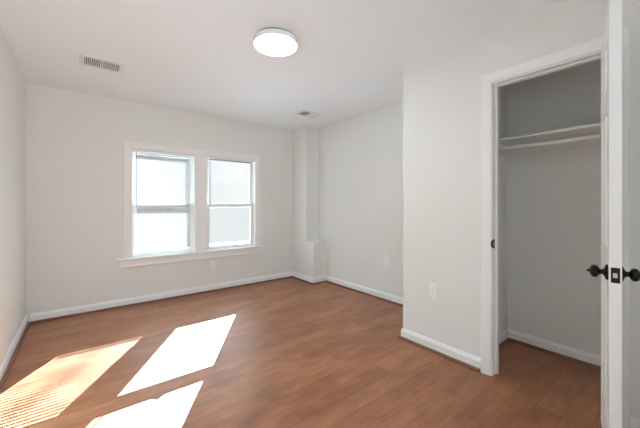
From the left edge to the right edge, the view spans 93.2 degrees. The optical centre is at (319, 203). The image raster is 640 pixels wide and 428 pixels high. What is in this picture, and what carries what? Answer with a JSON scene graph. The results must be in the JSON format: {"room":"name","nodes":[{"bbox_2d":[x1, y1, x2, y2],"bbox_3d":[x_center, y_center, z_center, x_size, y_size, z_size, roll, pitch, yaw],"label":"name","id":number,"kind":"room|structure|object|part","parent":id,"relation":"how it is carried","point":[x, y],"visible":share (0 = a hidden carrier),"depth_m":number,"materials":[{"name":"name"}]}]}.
{"room":"empty bedroom","nodes":[
{"label":"empty bedroom","id":0,"kind":"room"},
{"bbox_2d":[0,28,25,364],"bbox_3d":[-1.140,-0.004,0.624,0.120,2.448,6.390,0,0,-38],"label":"wall","id":1,"kind":"structure","parent":0,"point":[12,81],"depth_m":2.41,"materials":[{"name":"beige paint"}]},
{"bbox_2d":[0,315,29,391],"bbox_3d":[-1.040,1.173,0.621,0.033,0.095,6.260,0,0,-38],"label":"baseboard","id":2,"kind":"structure","parent":1,"relation":"attached to","point":[11,354],"depth_m":2.40,"materials":[{"name":"white paint"}]},
{"bbox_2d":[26,83,292,321],"bbox_3d":[-1.660,-0.004,4.194,3.467,2.448,0.130,0,0,-38],"label":"wall","id":3,"kind":"structure","parent":0,"point":[74,140],"depth_m":3.47,"materials":[{"name":"beige paint"}]},
{"bbox_2d":[30,271,292,323],"bbox_3d":[-1.699,1.173,4.061,3.176,0.095,0.033,0,0,-38],"label":"baseboard","id":4,"kind":"structure","parent":3,"relation":"attached to","point":[39,317],"depth_m":3.71,"materials":[{"name":"white paint"}]},
{"bbox_2d":[131,148,194,256],"bbox_3d":[-2.019,-0.013,3.912,0.739,1.323,0.127,0,0,-38],"label":"window","id":5,"kind":"structure","parent":3,"relation":"in","point":[134,253],"depth_m":3.84,"materials":[{"name":"white plastic"}]},
{"bbox_3d":[-2.035,-0.303,3.933,0.713,0.717,0.028,0,0,-38],"label":"sash","id":6,"kind":"part","parent":5,"relation":"part of","materials":[{"name":"white glass"}]},
{"bbox_3d":[-2.012,0.318,3.904,0.713,0.639,0.028,0,0,-38],"label":"sash","id":7,"kind":"part","parent":5,"relation":"part of","materials":[{"name":"white glass"}]},
{"bbox_2d":[132,149,193,252],"bbox_3d":[-1.987,-0.032,3.872,0.709,1.260,0.040,0,0,-38],"label":"window blind","id":8,"kind":"object","parent":5,"relation":"attached to","point":[162,231],"visible":1,"depth_m":3.86,"materials":[{"name":"white plastic"}]},
{"bbox_3d":[-1.990,0.593,3.876,0.615,0.010,0.025,0,0,-38],"label":"rail","id":9,"kind":"part","parent":8,"relation":"part of","materials":[{"name":"white plastic"}]},
{"bbox_2d":[117,245,264,267],"bbox_3d":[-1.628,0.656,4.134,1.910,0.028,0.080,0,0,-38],"label":"trim","id":10,"kind":"structure","parent":3,"relation":"attached to","point":[245,247],"depth_m":3.99,"materials":[{"name":"white paint"}]},
{"bbox_2d":[123,140,260,258],"bbox_3d":[-1.623,-0.051,4.129,1.783,1.399,0.019,0,0,-38],"label":"trim","id":11,"kind":"structure","parent":3,"relation":"attached to","point":[127,145],"depth_m":3.80,"materials":[{"name":"white paint"}]},
{"bbox_2d":[195,154,206,251],"bbox_3d":[-1.626,-0.011,4.128,0.151,1.319,0.017,0,0,-38],"label":"trim","id":12,"kind":"structure","parent":3,"relation":"attached to","point":[200,160],"depth_m":4.12,"materials":[{"name":"white paint"}]},
{"bbox_2d":[210,261,214,269],"bbox_3d":[-1.504,0.860,4.228,0.076,0.122,0.009,0,0,-38],"label":"wall outlet","id":13,"kind":"object","parent":3,"relation":"attached to","point":[212,263],"visible":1,"depth_m":4.22,"materials":[{"name":"white plastic"}]},
{"bbox_2d":[207,155,254,249],"bbox_3d":[-1.321,-0.013,4.460,0.745,1.323,0.127,0,0,-38],"label":"window","id":14,"kind":"structure","parent":3,"relation":"in","point":[251,204],"depth_m":4.54,"materials":[{"name":"white plastic"}]},
{"bbox_3d":[-1.337,-0.303,4.480,0.719,0.717,0.028,0,0,-38],"label":"sash","id":15,"kind":"part","parent":14,"relation":"part of","materials":[{"name":"white glass"}]},
{"bbox_2d":[207,156,253,164],"bbox_3d":[-1.289,-0.312,4.419,0.715,0.700,0.039,0,0,-38],"label":"window blind","id":16,"kind":"object","parent":14,"relation":"attached to","point":[217,159],"visible":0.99,"depth_m":4.40,"materials":[{"name":"white plastic"}]},
{"bbox_3d":[-1.292,-0.604,4.423,0.621,0.010,0.025,0,0,-38],"label":"rail","id":17,"kind":"part","parent":16,"relation":"part of","materials":[{"name":"white plastic"}]},
{"bbox_3d":[-1.314,0.318,4.452,0.719,0.639,0.028,0,0,-38],"label":"sash","id":18,"kind":"part","parent":14,"relation":"part of","materials":[{"name":"glass"}]},
{"bbox_2d":[0,0,563,129],"bbox_3d":[0.271,-1.278,1.731,3.707,0.100,6.390,0,0,-38],"label":"ceiling","id":19,"kind":"structure","parent":0,"point":[350,57],"depth_m":2.39,"materials":[{"name":"white paint"}]},
{"bbox_2d":[79,54,124,73],"bbox_3d":[-1.913,-1.222,2.659,0.322,0.011,0.230,0,0,-38],"label":"ceiling vent","id":20,"kind":"object","parent":19,"relation":"in","point":[85,60],"visible":1,"depth_m":2.65,"materials":[{"name":"white metal"}]},
{"bbox_2d":[254,28,296,55],"bbox_3d":[-0.330,-1.201,2.256,0.322,0.054,0.322,0,0,-38],"label":"ceiling light","id":21,"kind":"object","parent":19,"relation":"attached to","point":[269,41],"visible":1,"depth_m":2.20,"materials":[{"name":"white plastic"}]},
{"bbox_2d":[294,110,322,117],"bbox_3d":[-0.160,-1.222,4.138,0.330,0.011,0.220,0,0,-38],"label":"ceiling vent","id":22,"kind":"object","parent":19,"relation":"in","point":[304,113],"visible":1,"depth_m":4.13,"materials":[{"name":"white metal"}]},
{"bbox_2d":[0,278,601,427],"bbox_3d":[0.271,1.260,1.731,3.707,0.080,6.390,0,0,-38],"label":"floor","id":23,"kind":"structure","parent":0,"point":[289,352],"depth_m":2.18,"materials":[{"name":"brown wood"}]},
{"bbox_2d":[293,126,325,279],"bbox_3d":[-0.179,-0.004,4.905,0.258,2.448,0.580,0,0,-38],"label":"wall column","id":24,"kind":"structure","parent":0,"point":[309,252],"depth_m":4.83,"materials":[{"name":"beige paint"}]},
{"bbox_2d":[292,272,325,284],"bbox_3d":[-0.184,1.173,4.859,0.258,0.095,0.580,0,0,-38],"label":"baseboard","id":25,"kind":"structure","parent":24,"relation":"attached to","point":[317,280],"depth_m":4.69,"materials":[{"name":"white paint"}]},
{"bbox_3d":[-0.184,1.209,4.859,0.258,0.022,0.580,0,0,-38],"label":"shoe moulding","id":26,"kind":"part","parent":25,"relation":"part of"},
{"bbox_2d":[319,59,600,355],"bbox_3d":[1.682,-0.004,2.838,0.120,2.448,6.390,0,0,-38],"label":"wall","id":27,"kind":"structure","parent":0,"point":[554,196],"depth_m":2.61,"materials":[{"name":"beige paint"}]},
{"bbox_2d":[325,275,402,306],"bbox_3d":[0.702,1.173,3.965,0.033,0.095,1.986,0,0,-38],"label":"baseboard","id":28,"kind":"structure","parent":27,"relation":"attached to","point":[393,299],"depth_m":4.05,"materials":[{"name":"white paint"}]},
{"bbox_2d":[384,255,388,265],"bbox_3d":[0.837,0.715,3.811,0.009,0.122,0.076,0,0,-38],"label":"wall outlet","id":29,"kind":"object","parent":27,"relation":"attached to","point":[386,258],"visible":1,"depth_m":3.81,"materials":[{"name":"white plastic"}]},
{"bbox_2d":[499,123,600,154],"bbox_3d":[1.879,-0.486,2.233,0.313,0.103,1.011,0,0,-38],"label":"closet shelf","id":30,"kind":"object","parent":27,"relation":"attached to","point":[591,129],"visible":0.52,"depth_m":2.36,"materials":[{"name":"white paint"}]},
{"bbox_2d":[499,134,600,151],"bbox_3d":[1.796,-0.455,2.158,0.052,0.052,0.988,0,0,-38],"label":"closet rod","id":31,"kind":"object","parent":30,"relation":"hanging from","point":[597,136],"visible":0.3,"depth_m":2.24,"materials":[{"name":"white paint"}]},
{"bbox_2d":[403,0,639,419],"bbox_3d":[2.180,-0.004,1.515,0.730,2.448,3.694,0,0,-38],"label":"wall","id":32,"kind":"structure","parent":0,"point":[442,91],"depth_m":2.36,"materials":[{"name":"beige paint"}]},
{"bbox_2d":[429,282,437,298],"bbox_3d":[0.936,0.715,2.501,0.009,0.122,0.076,0,0,-38],"label":"wall outlet","id":33,"kind":"object","parent":32,"relation":"attached to","point":[433,287],"visible":1,"depth_m":2.50,"materials":[{"name":"white plastic"}]},
{"bbox_2d":[431,286,434,294],"bbox_3d":[0.934,0.715,2.499,0.003,0.068,0.033,0,0,-38],"label":"receptacle","id":34,"kind":"object","parent":33,"relation":"attached to","point":[432,287],"depth_m":2.50,"materials":[{"name":"white plastic"}]},
{"bbox_2d":[398,328,480,372],"bbox_3d":[1.215,1.173,2.692,0.730,0.095,0.717,0,0,-38],"label":"baseboard","id":35,"kind":"structure","parent":32,"relation":"attached to","point":[470,361],"depth_m":2.42,"materials":[{"name":"white paint"}]},
{"bbox_2d":[499,329,600,370],"bbox_3d":[1.756,1.173,2.136,0.630,0.095,1.015,0,0,-38],"label":"baseboard","id":36,"kind":"structure","parent":32,"relation":"attached to","point":[585,358],"depth_m":2.46,"materials":[{"name":"white paint"}]},
{"bbox_2d":[481,28,629,427],"bbox_3d":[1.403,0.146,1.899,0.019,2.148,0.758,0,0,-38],"label":"trim","id":37,"kind":"structure","parent":32,"relation":"attached to","point":[586,48],"depth_m":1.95,"materials":[{"name":"white paint"}]},
{"bbox_2d":[587,0,639,427],"bbox_3d":[1.391,0.183,1.453,0.176,2.050,0.620,0,0,40],"label":"door","id":38,"kind":"structure","parent":32,"relation":"in","point":[612,272],"depth_m":1.23,"materials":[{"name":"white paint"}]},
{"bbox_3d":[1.193,0.290,1.310,0.051,0.054,0.051,0,0,4],"label":"knob","id":39,"kind":"part","parent":38,"relation":"part of","materials":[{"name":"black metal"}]},
{"bbox_3d":[1.391,0.183,1.453,0.038,2.050,0.600,0,0,40],"label":"panel","id":40,"kind":"part","parent":38,"relation":"part of","materials":[{"name":"white paint"}]},
{"bbox_3d":[1.196,0.290,1.224,0.027,0.062,0.002,0,0,41],"label":"latch plate","id":41,"kind":"part","parent":38,"relation":"part of","materials":[{"name":"black metal"}]},
{"bbox_3d":[1.281,0.290,1.236,0.051,0.054,0.051,0,0,-13],"label":"knob","id":42,"kind":"part","parent":38,"relation":"part of","materials":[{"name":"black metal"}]},
{"bbox_2d":[630,416,639,427],"bbox_3d":[1.329,1.173,0.926,1.335,0.095,0.677,0,0,-38],"label":"baseboard","id":43,"kind":"structure","parent":32,"relation":"attached to","point":[634,422],"depth_m":1.58,"materials":[{"name":"white paint"}]},
{"label":"outside","id":44,"kind":"structure","parent":0,"visible":0},
{"bbox_2d":[137,207,249,246],"bbox_3d":[-116.357,1.870,229.416,700.000,0.200,495.340,0,0,-38],"label":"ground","id":45,"kind":"structure","parent":44,"point":[226,224],"depth_m":25.94,"materials":[{"name":"white"}]},
{"bbox_2d":[139,241,249,251],"bbox_3d":[-3.258,1.645,7.396,14.000,0.350,6.860,0,0,-38],"label":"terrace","id":46,"kind":"object","parent":45,"relation":"on","point":[226,243],"depth_m":11.22,"materials":[{"name":"white"}]}
]}

